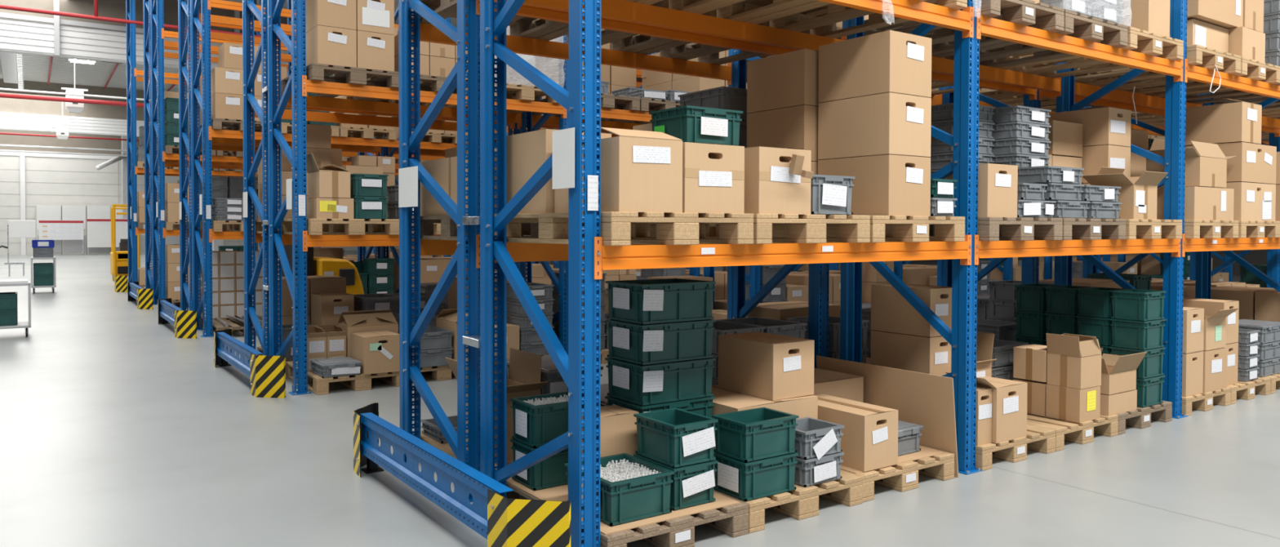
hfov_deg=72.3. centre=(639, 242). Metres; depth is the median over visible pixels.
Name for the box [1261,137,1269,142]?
wooden pallet
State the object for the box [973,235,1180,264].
beam
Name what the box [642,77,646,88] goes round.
cardboard box
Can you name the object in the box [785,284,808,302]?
cardboard box
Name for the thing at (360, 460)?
guard
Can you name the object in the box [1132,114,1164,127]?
wooden pallet
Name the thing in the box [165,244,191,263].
cardboard box
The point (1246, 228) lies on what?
wooden pallet
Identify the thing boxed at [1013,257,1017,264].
cardboard box
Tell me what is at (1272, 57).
plastic crate
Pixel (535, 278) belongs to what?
cardboard box
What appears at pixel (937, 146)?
plastic crate
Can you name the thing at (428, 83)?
wooden pallet
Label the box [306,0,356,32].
cardboard box
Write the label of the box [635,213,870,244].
wooden pallet
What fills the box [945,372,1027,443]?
cardboard box
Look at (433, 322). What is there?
plastic crate
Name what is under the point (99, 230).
board
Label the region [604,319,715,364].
plastic crate
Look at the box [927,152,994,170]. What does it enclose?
plastic crate
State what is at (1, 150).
pipe
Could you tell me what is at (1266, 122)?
beam
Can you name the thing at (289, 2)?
frame
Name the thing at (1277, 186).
cardboard box
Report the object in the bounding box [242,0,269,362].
frame
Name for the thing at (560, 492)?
cardboard sheet
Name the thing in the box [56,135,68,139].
ceiling light
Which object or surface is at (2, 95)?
pipe
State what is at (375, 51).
cardboard box
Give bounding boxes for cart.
[0,280,31,337]
[31,256,56,293]
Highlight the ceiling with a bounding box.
[0,0,457,93]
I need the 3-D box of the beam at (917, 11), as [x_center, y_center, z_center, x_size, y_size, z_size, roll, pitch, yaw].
[0.922,-1.352,4.652,2.764,0.188,0.057,-1,1,-35]
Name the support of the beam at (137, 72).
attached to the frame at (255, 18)
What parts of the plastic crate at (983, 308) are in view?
lid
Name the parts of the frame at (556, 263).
post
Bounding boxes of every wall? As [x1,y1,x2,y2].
[0,129,229,155]
[0,155,399,255]
[904,98,1266,275]
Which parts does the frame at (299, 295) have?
post, post, foot plate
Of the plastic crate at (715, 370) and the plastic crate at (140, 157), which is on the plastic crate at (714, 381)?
the plastic crate at (715, 370)
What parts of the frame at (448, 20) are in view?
post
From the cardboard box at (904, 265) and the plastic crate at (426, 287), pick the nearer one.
the plastic crate at (426, 287)
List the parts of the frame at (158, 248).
post, post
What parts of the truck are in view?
dark panel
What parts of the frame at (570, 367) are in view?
post, post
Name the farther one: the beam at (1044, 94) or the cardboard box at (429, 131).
the cardboard box at (429, 131)
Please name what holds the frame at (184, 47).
on the floor
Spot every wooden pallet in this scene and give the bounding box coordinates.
[137,161,178,169]
[137,222,150,229]
[151,224,177,229]
[159,222,186,230]
[160,297,191,306]
[164,145,216,155]
[177,167,218,170]
[187,221,225,231]
[198,314,229,328]
[200,118,278,132]
[200,220,253,231]
[204,318,262,336]
[216,150,256,157]
[218,168,243,171]
[255,219,279,233]
[257,346,297,361]
[280,62,399,100]
[281,122,339,137]
[281,218,399,235]
[285,360,399,395]
[329,95,429,117]
[337,126,395,140]
[342,155,351,161]
[365,222,440,235]
[367,74,467,106]
[385,131,457,143]
[391,364,451,383]
[411,0,568,38]
[411,102,496,122]
[411,214,583,239]
[413,430,513,469]
[445,83,558,113]
[448,134,497,146]
[494,211,753,245]
[506,482,748,546]
[532,0,716,53]
[532,92,639,116]
[540,119,635,128]
[582,223,715,236]
[582,348,608,364]
[600,97,679,124]
[632,0,817,22]
[632,21,809,65]
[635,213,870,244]
[713,470,862,533]
[742,0,967,38]
[746,26,842,68]
[826,215,964,242]
[840,444,954,502]
[863,0,1064,55]
[928,217,1062,240]
[930,217,1125,239]
[931,9,1127,67]
[931,69,1008,95]
[936,88,1043,102]
[975,424,1055,471]
[995,92,1090,109]
[996,26,1183,78]
[1026,413,1118,451]
[1040,99,1106,112]
[1054,44,1240,88]
[1083,107,1164,121]
[1115,56,1279,97]
[1115,400,1172,435]
[1125,218,1182,239]
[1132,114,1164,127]
[1158,75,1279,104]
[1182,386,1231,415]
[1184,219,1238,238]
[1197,92,1279,110]
[1226,377,1271,404]
[1238,220,1279,238]
[1252,102,1279,117]
[1261,133,1269,138]
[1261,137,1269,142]
[1262,373,1279,393]
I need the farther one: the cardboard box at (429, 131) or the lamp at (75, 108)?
the lamp at (75, 108)
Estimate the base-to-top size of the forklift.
2.100 m
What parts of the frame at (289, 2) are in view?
post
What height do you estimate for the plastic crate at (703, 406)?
0.212 m
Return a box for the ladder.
[15,53,23,89]
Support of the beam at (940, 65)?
attached to the frame at (1174, 161)
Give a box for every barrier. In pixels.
[128,282,142,299]
[159,299,182,325]
[216,332,262,377]
[360,412,513,538]
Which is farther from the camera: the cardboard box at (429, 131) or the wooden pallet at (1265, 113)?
the cardboard box at (429, 131)
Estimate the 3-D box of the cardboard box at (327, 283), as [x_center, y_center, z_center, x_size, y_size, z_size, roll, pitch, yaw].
[-3.631,0.588,10.008,0.390,0.399,0.500,-1,1,-35]
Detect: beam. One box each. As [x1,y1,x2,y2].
[133,68,204,79]
[134,166,257,176]
[135,226,145,235]
[136,76,187,85]
[137,173,239,177]
[148,48,288,71]
[155,38,296,60]
[158,164,257,169]
[161,28,288,50]
[162,151,253,163]
[163,227,179,238]
[164,46,291,62]
[164,159,252,165]
[164,163,243,166]
[184,26,296,47]
[185,143,357,156]
[196,13,296,32]
[197,133,381,154]
[199,21,296,36]
[200,231,234,238]
[201,143,377,155]
[207,0,398,28]
[208,126,399,147]
[208,228,243,242]
[250,107,467,131]
[251,229,262,243]
[276,89,521,126]
[277,230,384,244]
[285,105,515,128]
[302,75,566,118]
[302,231,440,251]
[342,161,399,168]
[361,152,444,160]
[385,146,444,155]
[385,146,444,156]
[411,17,731,85]
[411,232,457,262]
[420,142,457,150]
[475,0,798,55]
[475,234,479,267]
[494,0,847,50]
[494,125,619,137]
[494,238,782,266]
[517,123,611,133]
[526,111,643,129]
[582,107,651,122]
[594,235,971,279]
[635,81,642,87]
[636,69,641,75]
[746,68,942,105]
[817,0,973,38]
[931,56,1061,97]
[931,71,1037,100]
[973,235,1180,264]
[976,8,1182,82]
[978,101,1055,120]
[1038,89,1164,116]
[1074,82,1202,110]
[1130,123,1164,136]
[1182,233,1279,257]
[1184,58,1279,99]
[1261,115,1279,128]
[1261,126,1279,137]
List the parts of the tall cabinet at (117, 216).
door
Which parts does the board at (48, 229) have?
panel, stand leg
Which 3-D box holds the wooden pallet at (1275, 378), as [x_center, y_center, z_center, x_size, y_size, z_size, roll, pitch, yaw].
[5.834,1.309,8.817,0.840,0.150,1.203,-1,1,-35]
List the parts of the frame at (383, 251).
post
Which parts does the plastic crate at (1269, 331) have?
lid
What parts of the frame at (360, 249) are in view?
post, post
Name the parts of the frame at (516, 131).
post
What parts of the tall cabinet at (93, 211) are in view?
door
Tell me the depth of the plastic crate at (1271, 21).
8.09 m
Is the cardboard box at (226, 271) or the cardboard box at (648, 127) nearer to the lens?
the cardboard box at (648, 127)
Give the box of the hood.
[313,257,364,294]
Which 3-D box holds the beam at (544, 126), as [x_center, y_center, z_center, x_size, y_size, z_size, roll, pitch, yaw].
[-0.358,-1.478,11.362,2.764,0.188,0.057,-1,1,-35]
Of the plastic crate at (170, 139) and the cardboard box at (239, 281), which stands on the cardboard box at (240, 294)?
the cardboard box at (239, 281)
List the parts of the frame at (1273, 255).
post, post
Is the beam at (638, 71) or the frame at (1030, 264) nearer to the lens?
the frame at (1030, 264)
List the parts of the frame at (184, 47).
post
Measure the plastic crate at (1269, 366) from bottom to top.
0.152 m
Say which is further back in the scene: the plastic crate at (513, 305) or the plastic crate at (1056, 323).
the plastic crate at (513, 305)
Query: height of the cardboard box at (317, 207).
0.194 m
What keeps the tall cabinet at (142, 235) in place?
on the floor
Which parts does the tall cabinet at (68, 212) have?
door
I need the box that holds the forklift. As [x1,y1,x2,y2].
[110,204,140,281]
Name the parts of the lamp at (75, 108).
casing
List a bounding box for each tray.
[0,280,31,286]
[0,321,31,328]
[31,256,54,259]
[31,284,54,288]
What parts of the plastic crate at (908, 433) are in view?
lid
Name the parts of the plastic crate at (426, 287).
lid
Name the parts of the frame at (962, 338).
post, post, foot plate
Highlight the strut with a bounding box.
[95,153,126,169]
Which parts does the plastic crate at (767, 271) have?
lid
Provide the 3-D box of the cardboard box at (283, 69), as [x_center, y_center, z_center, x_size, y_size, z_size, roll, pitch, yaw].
[-5.853,-2.594,13.855,0.380,0.342,0.501,-1,1,-35]
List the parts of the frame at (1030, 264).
post, post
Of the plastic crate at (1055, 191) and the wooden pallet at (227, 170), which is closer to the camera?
the plastic crate at (1055, 191)
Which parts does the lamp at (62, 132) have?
casing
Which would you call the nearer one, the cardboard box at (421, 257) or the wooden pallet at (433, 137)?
the wooden pallet at (433, 137)
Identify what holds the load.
on the wooden pallet at (522, 92)
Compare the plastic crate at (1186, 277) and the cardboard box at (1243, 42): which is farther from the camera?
the plastic crate at (1186, 277)
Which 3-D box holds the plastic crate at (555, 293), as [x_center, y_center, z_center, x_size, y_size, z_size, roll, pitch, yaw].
[-0.698,0.602,9.925,0.400,0.169,0.563,-1,1,-35]
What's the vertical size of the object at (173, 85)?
0.080 m
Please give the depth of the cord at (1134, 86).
7.60 m
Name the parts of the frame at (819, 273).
post, post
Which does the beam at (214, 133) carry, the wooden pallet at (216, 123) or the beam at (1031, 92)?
the wooden pallet at (216, 123)
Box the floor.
[0,249,1279,546]
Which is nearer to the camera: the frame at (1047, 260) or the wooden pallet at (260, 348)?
the wooden pallet at (260, 348)
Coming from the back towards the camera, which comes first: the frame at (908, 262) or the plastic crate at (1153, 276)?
the plastic crate at (1153, 276)
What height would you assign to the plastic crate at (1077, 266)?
0.149 m
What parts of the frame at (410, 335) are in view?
post, post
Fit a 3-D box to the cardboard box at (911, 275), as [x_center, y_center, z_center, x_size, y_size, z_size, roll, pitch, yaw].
[4.415,0.591,14.215,0.700,0.360,0.500,-1,1,-35]
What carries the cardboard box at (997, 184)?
on the wooden pallet at (1012, 228)
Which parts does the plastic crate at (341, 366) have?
lid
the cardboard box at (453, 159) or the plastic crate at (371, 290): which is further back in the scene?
the plastic crate at (371, 290)
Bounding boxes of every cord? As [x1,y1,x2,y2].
[1132,86,1137,124]
[1209,64,1221,93]
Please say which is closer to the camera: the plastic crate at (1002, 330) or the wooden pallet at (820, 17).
the wooden pallet at (820, 17)
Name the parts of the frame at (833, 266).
post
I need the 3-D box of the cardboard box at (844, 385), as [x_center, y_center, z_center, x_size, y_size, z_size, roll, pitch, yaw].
[1.115,1.078,5.877,0.560,0.384,0.500,-1,1,-35]
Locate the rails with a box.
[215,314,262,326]
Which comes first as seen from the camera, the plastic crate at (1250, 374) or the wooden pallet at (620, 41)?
the wooden pallet at (620, 41)
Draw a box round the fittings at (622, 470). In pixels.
[582,458,661,482]
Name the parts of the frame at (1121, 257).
post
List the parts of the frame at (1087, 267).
post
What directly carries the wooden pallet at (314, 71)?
on the beam at (310, 86)
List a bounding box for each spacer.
[262,85,267,93]
[262,220,268,224]
[262,284,268,290]
[462,216,479,224]
[462,334,479,347]
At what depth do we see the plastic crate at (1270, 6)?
8.09 m
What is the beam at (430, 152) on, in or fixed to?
attached to the frame at (556, 263)
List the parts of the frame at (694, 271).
post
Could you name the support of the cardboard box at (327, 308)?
on the wooden pallet
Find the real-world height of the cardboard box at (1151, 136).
0.360 m
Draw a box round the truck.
[281,244,364,294]
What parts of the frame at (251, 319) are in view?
post, post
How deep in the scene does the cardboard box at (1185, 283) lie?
10.44 m
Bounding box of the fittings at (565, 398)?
[523,394,568,405]
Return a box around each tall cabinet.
[35,204,62,254]
[61,204,86,254]
[86,204,111,254]
[111,205,122,251]
[140,224,150,253]
[159,218,179,244]
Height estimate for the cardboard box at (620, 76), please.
0.360 m
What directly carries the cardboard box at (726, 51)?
on the cardboard box at (726, 82)
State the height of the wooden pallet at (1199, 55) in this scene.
0.150 m
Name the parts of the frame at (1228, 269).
post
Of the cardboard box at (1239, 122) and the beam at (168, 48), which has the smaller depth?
the cardboard box at (1239, 122)
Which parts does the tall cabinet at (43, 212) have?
door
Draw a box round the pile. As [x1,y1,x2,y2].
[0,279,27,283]
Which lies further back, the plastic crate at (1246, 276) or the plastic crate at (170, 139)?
the plastic crate at (170, 139)
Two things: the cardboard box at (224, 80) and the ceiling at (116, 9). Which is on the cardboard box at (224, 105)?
the cardboard box at (224, 80)
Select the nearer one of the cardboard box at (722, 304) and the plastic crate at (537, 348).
the plastic crate at (537, 348)
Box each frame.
[125,0,137,282]
[142,0,156,288]
[150,0,165,308]
[177,0,192,311]
[190,0,213,337]
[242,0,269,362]
[251,0,265,250]
[267,0,311,395]
[287,0,296,76]
[357,151,380,261]
[362,137,374,254]
[380,6,399,293]
[398,0,479,502]
[432,17,451,257]
[480,0,600,546]
[495,123,519,271]
[520,35,568,355]
[532,58,564,268]
[651,51,700,276]
[703,265,760,309]
[727,48,829,368]
[791,262,838,271]
[840,0,982,475]
[893,260,902,280]
[902,260,912,264]
[937,67,1040,286]
[986,257,1013,280]
[1044,63,1101,279]
[1053,0,1187,418]
[1082,106,1164,278]
[1102,253,1110,262]
[1117,253,1163,275]
[1189,133,1279,288]
[1195,93,1279,298]
[1211,250,1232,281]
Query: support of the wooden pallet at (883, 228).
on the beam at (632, 256)
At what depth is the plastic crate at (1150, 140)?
9.28 m
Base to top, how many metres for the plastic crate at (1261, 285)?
0.219 m
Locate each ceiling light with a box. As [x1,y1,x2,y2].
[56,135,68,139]
[66,106,84,113]
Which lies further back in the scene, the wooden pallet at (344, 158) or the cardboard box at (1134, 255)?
the cardboard box at (1134, 255)
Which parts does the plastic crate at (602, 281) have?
lid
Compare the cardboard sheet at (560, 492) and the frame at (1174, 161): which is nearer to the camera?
the cardboard sheet at (560, 492)
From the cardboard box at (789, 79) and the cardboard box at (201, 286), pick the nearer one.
the cardboard box at (789, 79)
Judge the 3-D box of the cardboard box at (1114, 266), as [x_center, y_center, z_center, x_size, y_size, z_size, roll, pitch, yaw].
[9.187,0.555,16.846,0.390,0.360,0.553,-1,1,-35]
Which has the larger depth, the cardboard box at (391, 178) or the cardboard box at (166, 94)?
the cardboard box at (166, 94)
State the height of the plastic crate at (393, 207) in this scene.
0.168 m
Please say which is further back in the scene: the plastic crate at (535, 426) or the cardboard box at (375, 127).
the cardboard box at (375, 127)
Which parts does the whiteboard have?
leg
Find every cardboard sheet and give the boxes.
[506,477,740,534]
[840,445,944,473]
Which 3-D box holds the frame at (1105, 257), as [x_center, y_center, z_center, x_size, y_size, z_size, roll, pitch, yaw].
[9.681,-2.493,18.979,0.170,7.400,1.100,-1,1,-35]
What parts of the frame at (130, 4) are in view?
post, post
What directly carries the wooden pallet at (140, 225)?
on the beam at (137, 231)
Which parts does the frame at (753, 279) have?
post, post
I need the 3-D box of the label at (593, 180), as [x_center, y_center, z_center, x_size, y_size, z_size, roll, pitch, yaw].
[-0.208,-0.219,3.857,0.055,0.155,0.001,-1,1,-35]
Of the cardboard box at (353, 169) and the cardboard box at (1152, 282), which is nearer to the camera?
the cardboard box at (353, 169)
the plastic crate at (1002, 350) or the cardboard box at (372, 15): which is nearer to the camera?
the plastic crate at (1002, 350)
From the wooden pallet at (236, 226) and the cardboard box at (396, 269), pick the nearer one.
the wooden pallet at (236, 226)
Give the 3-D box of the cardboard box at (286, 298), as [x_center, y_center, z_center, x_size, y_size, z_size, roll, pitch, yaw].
[-3.959,0.591,9.778,0.391,0.399,0.500,-1,1,-35]
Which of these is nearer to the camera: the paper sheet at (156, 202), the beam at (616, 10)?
the beam at (616, 10)
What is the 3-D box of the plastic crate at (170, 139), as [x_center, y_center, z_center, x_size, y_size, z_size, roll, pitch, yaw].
[-8.695,-1.907,16.441,0.400,0.219,0.503,-1,1,-35]
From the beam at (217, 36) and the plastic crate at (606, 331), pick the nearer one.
the plastic crate at (606, 331)
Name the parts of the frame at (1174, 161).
post, post, foot plate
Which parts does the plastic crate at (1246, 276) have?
lid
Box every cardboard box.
[137,191,157,207]
[137,207,151,222]
[137,268,152,284]
[164,91,187,99]
[164,182,191,203]
[164,202,191,222]
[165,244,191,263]
[165,262,191,281]
[165,280,189,299]
[197,78,204,102]
[197,103,225,128]
[198,286,201,306]
[201,264,219,278]
[201,278,219,292]
[201,291,219,305]
[201,305,219,319]
[204,250,219,264]
[210,66,242,95]
[211,93,243,120]
[217,42,242,69]
[218,250,235,264]
[219,264,235,278]
[219,277,235,291]
[219,291,235,305]
[219,304,235,318]
[234,250,244,264]
[235,264,244,277]
[235,277,244,291]
[235,290,244,304]
[235,304,244,317]
[250,44,277,71]
[250,71,277,96]
[251,95,266,122]
[251,250,266,263]
[252,263,266,276]
[252,289,262,303]
[252,303,262,315]
[255,276,262,290]
[257,145,342,184]
[257,184,266,219]
[262,276,309,315]
[262,312,309,337]
[277,66,286,88]
[277,171,297,195]
[277,195,297,218]
[295,124,331,149]
[295,147,331,172]
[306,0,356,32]
[306,25,356,75]
[306,153,350,198]
[306,172,307,195]
[306,197,353,218]
[306,275,346,314]
[306,324,326,356]
[306,355,326,372]
[309,314,311,324]
[311,292,354,333]
[313,247,342,258]
[315,324,346,355]
[326,353,346,358]
[336,112,367,128]
[337,309,398,356]
[338,165,382,174]
[342,257,363,262]
[344,254,363,257]
[350,330,399,374]
[351,155,376,166]
[355,0,394,35]
[356,30,394,78]
[367,115,394,129]
[376,155,395,173]
[382,173,395,186]
[389,252,432,257]
[392,247,413,257]
[393,257,439,284]
[393,284,399,293]
[394,27,397,35]
[394,34,429,56]
[394,54,429,75]
[394,118,421,134]
[412,258,457,287]
[420,119,444,133]
[420,157,450,216]
[421,257,452,258]
[429,42,454,58]
[429,56,454,77]
[435,304,467,360]
[444,120,457,134]
[444,146,497,158]
[444,347,548,460]
[448,276,509,313]
[450,151,497,214]
[454,45,467,59]
[494,321,519,359]
[506,128,611,213]
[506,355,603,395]
[526,263,553,275]
[526,275,551,284]
[543,267,583,297]
[546,67,583,97]
[554,127,682,213]
[564,35,609,49]
[564,59,609,84]
[581,404,639,457]
[602,269,618,275]
[604,275,618,294]
[604,294,608,313]
[608,65,636,87]
[609,84,635,94]
[618,268,635,275]
[618,274,636,280]
[632,123,652,131]
[635,268,641,275]
[641,52,659,78]
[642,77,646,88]
[646,55,672,86]
[646,80,671,90]
[647,275,712,280]
[671,75,724,92]
[672,50,724,80]
[682,142,744,213]
[684,271,724,298]
[711,309,727,319]
[711,384,817,456]
[714,271,727,298]
[714,299,727,310]
[718,332,814,400]
[724,49,728,66]
[724,80,746,88]
[744,146,813,214]
[745,301,839,320]
[746,48,818,113]
[746,105,818,161]
[785,274,832,302]
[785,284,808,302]
[789,271,808,274]
[798,263,808,271]
[800,270,840,274]
[806,273,840,302]
[810,161,817,174]
[811,367,863,402]
[814,394,897,471]
[817,92,931,159]
[817,154,930,216]
[818,30,931,102]
[832,301,840,305]
[835,14,868,27]
[862,261,893,282]
[862,281,888,302]
[866,357,870,364]
[870,329,951,375]
[871,283,951,337]
[902,264,937,268]
[902,266,937,285]
[923,0,1039,4]
[928,275,937,285]
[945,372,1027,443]
[946,163,1017,217]
[975,385,991,445]
[976,331,996,377]
[989,266,1021,280]
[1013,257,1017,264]
[1013,265,1042,279]
[1013,344,1047,382]
[1013,377,1047,416]
[1039,255,1076,261]
[1039,260,1054,279]
[1039,261,1044,279]
[1039,277,1129,288]
[1045,333,1101,389]
[1045,384,1100,422]
[1046,154,1052,165]
[1048,120,1083,157]
[1049,106,1131,146]
[1052,155,1081,184]
[1078,144,1130,183]
[1082,167,1168,219]
[1100,262,1137,274]
[1100,347,1146,395]
[1100,389,1137,416]
[1110,253,1140,257]
[1110,257,1140,274]
[1121,0,1169,36]
[1130,128,1148,177]
[1141,253,1160,274]
[1145,138,1235,187]
[1149,134,1160,139]
[1151,278,1189,280]
[1151,280,1163,284]
[1151,281,1162,284]
[1151,284,1195,297]
[1156,186,1234,220]
[1182,297,1239,343]
[1182,306,1204,353]
[1182,351,1203,397]
[1183,280,1245,286]
[1183,281,1231,287]
[1185,97,1262,146]
[1185,142,1276,183]
[1186,0,1243,29]
[1186,18,1228,53]
[1202,346,1227,393]
[1203,307,1239,350]
[1210,287,1267,319]
[1212,271,1228,281]
[1213,285,1275,290]
[1226,182,1275,221]
[1226,342,1238,386]
[1228,26,1265,62]
[1242,0,1263,32]
[1245,284,1259,287]
[1254,289,1279,321]
[1271,151,1279,184]
[1275,184,1279,221]
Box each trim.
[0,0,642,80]
[0,12,639,88]
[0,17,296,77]
[0,51,17,84]
[0,53,204,92]
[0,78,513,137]
[0,111,159,137]
[0,151,116,159]
[0,161,344,247]
[19,155,26,254]
[53,0,59,56]
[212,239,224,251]
[234,10,239,33]
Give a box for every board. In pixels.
[39,220,84,254]
[86,218,128,254]
[816,355,958,477]
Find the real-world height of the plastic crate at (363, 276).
0.219 m
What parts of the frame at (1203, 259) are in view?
post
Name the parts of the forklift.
mast rail, mast rail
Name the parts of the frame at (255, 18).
post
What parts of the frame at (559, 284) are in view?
post, post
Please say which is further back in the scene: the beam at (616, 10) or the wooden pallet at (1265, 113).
the wooden pallet at (1265, 113)
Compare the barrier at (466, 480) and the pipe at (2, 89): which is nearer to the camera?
the barrier at (466, 480)
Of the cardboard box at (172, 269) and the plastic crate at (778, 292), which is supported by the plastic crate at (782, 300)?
the plastic crate at (778, 292)
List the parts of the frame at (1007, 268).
post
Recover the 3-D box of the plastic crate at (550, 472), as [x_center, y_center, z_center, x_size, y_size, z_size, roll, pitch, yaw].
[-0.478,1.177,4.752,0.373,0.220,0.270,-1,1,-35]
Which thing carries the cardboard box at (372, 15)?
on the cardboard box at (375, 51)
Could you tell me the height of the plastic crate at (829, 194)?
0.210 m
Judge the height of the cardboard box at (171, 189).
0.360 m
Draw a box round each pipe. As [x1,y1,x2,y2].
[0,4,642,82]
[0,88,156,101]
[0,93,151,107]
[0,132,139,141]
[0,144,127,151]
[0,149,127,156]
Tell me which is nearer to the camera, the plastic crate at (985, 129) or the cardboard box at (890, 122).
the cardboard box at (890, 122)
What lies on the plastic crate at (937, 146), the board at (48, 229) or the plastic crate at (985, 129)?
the plastic crate at (985, 129)
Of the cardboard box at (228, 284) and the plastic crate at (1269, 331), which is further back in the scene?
the cardboard box at (228, 284)
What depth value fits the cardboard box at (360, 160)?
13.27 m
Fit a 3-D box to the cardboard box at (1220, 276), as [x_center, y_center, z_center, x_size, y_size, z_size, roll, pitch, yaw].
[12.348,0.853,19.064,0.760,0.420,0.553,-1,1,-35]
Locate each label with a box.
[133,213,136,221]
[160,209,164,220]
[206,204,211,218]
[298,195,305,215]
[587,175,598,210]
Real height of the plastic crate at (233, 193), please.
0.169 m
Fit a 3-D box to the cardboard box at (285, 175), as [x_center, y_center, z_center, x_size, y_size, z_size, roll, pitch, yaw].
[-3.722,-0.619,9.231,0.265,0.250,0.400,-1,1,-35]
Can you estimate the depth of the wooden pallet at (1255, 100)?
9.34 m
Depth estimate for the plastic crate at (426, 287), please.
10.65 m
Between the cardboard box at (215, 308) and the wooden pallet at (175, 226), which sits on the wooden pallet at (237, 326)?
the cardboard box at (215, 308)
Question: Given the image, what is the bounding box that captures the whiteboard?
[0,220,35,275]
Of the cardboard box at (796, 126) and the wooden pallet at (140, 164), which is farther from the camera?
the wooden pallet at (140, 164)
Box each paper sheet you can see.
[155,202,157,217]
[179,201,181,219]
[199,194,202,214]
[243,191,247,217]
[286,177,292,209]
[398,165,417,207]
[552,127,574,189]
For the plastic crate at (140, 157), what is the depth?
20.26 m
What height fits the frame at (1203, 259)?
7.400 m
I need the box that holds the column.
[121,136,127,218]
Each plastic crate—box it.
[0,291,17,310]
[0,306,17,325]
[31,240,54,248]
[32,247,53,252]
[32,252,53,257]
[32,262,53,275]
[33,274,53,285]
[136,146,151,154]
[137,154,150,161]
[138,125,149,135]
[138,135,144,145]
[164,97,187,111]
[164,109,188,123]
[164,121,188,134]
[164,133,186,146]
[197,176,228,187]
[197,186,228,198]
[211,198,243,205]
[212,205,243,213]
[212,213,243,221]
[217,245,238,250]
[227,176,257,188]
[227,187,257,198]
[237,245,256,250]
[251,213,257,221]
[278,323,319,343]
[278,342,297,359]
[281,108,307,124]
[307,110,336,125]
[309,356,362,377]
[350,173,388,196]
[350,196,388,219]
[351,261,364,272]
[354,293,399,314]
[358,272,368,288]
[362,257,394,273]
[363,287,368,293]
[365,272,395,287]
[367,286,394,293]
[384,292,431,312]
[386,185,398,202]
[386,202,413,219]
[395,311,441,328]
[398,325,453,350]
[412,347,453,367]
[420,282,448,303]
[420,414,457,443]
[435,302,448,311]
[506,282,554,299]
[506,297,554,314]
[506,311,554,328]
[510,391,583,447]
[510,438,568,489]
[519,326,554,342]
[519,341,549,355]
[551,271,606,288]
[551,319,605,334]
[552,287,606,305]
[552,302,606,319]
[555,332,606,351]
[564,80,609,93]
[564,453,674,525]
[600,383,608,406]
[604,278,715,324]
[604,313,608,333]
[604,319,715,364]
[604,333,608,349]
[604,357,715,405]
[604,395,715,417]
[610,87,663,97]
[626,88,667,101]
[633,408,718,467]
[633,453,718,510]
[636,276,647,279]
[640,267,686,276]
[648,105,742,146]
[663,89,691,102]
[677,86,746,121]
[711,320,765,354]
[711,353,718,379]
[711,377,718,385]
[711,407,799,462]
[713,452,798,501]
[714,266,725,271]
[718,316,807,338]
[738,120,746,147]
[745,264,786,283]
[745,281,786,300]
[745,297,786,302]
[786,315,869,352]
[794,417,844,460]
[794,451,844,486]
[810,174,855,215]
[828,348,868,363]
[839,302,871,308]
[862,307,871,330]
[866,330,871,351]
[866,351,870,357]
[897,420,923,455]
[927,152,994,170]
[930,119,995,138]
[930,137,995,155]
[930,169,946,179]
[930,178,957,198]
[930,197,957,216]
[931,102,995,122]
[976,338,1028,367]
[977,260,991,271]
[977,271,990,282]
[977,281,989,293]
[977,292,989,294]
[977,293,990,319]
[977,318,1016,341]
[978,257,1003,266]
[986,298,1017,318]
[987,280,1053,301]
[987,315,1016,322]
[990,137,1051,156]
[991,105,1051,124]
[991,121,1051,141]
[991,154,1050,167]
[991,364,1017,380]
[1013,310,1046,338]
[1013,335,1045,345]
[1014,283,1065,312]
[1017,165,1084,184]
[1017,182,1047,200]
[1017,200,1056,217]
[1017,259,1022,266]
[1039,0,1093,17]
[1043,182,1084,200]
[1044,284,1095,315]
[1044,312,1078,338]
[1051,200,1089,218]
[1072,262,1082,271]
[1072,271,1082,278]
[1075,287,1126,318]
[1075,315,1112,346]
[1080,185,1120,202]
[1085,201,1121,218]
[1086,272,1152,289]
[1090,1,1124,24]
[1092,0,1124,9]
[1099,345,1111,366]
[1109,318,1165,350]
[1109,346,1165,378]
[1110,288,1166,320]
[1136,374,1164,407]
[1148,138,1153,150]
[1148,274,1163,278]
[1151,275,1159,278]
[1159,252,1163,263]
[1160,263,1184,274]
[1183,251,1190,263]
[1183,262,1190,274]
[1183,273,1189,279]
[1237,366,1259,382]
[1238,263,1266,283]
[1238,281,1266,287]
[1238,319,1279,343]
[1238,328,1260,344]
[1238,342,1259,356]
[1238,354,1259,368]
[1257,340,1279,360]
[1257,356,1279,377]
[1263,0,1279,14]
[1263,12,1279,33]
[1264,31,1279,51]
[1264,49,1279,66]
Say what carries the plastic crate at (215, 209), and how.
on the plastic crate at (215, 216)
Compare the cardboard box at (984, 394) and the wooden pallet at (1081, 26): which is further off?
the wooden pallet at (1081, 26)
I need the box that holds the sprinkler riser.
[93,0,97,17]
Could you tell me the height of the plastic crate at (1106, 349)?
0.220 m
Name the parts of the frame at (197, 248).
post, post, foot plate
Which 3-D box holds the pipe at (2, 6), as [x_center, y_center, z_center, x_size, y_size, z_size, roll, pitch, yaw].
[-7.579,-5.112,23.022,70.000,0.090,0.090,-1,1,-35]
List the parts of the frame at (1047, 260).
post, post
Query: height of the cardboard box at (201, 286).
0.400 m
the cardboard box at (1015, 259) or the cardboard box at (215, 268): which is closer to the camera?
the cardboard box at (215, 268)
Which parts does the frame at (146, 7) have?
post, post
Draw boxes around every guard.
[114,275,127,292]
[127,281,138,301]
[137,288,153,309]
[157,297,172,324]
[174,309,196,338]
[213,328,231,367]
[249,352,285,398]
[353,402,384,476]
[487,488,570,546]
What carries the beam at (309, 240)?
attached to the frame at (559, 284)
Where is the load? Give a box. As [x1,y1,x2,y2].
[465,26,559,89]
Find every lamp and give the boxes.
[53,102,71,139]
[61,58,88,113]
[68,58,95,64]
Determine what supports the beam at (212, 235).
attached to the frame at (197, 248)

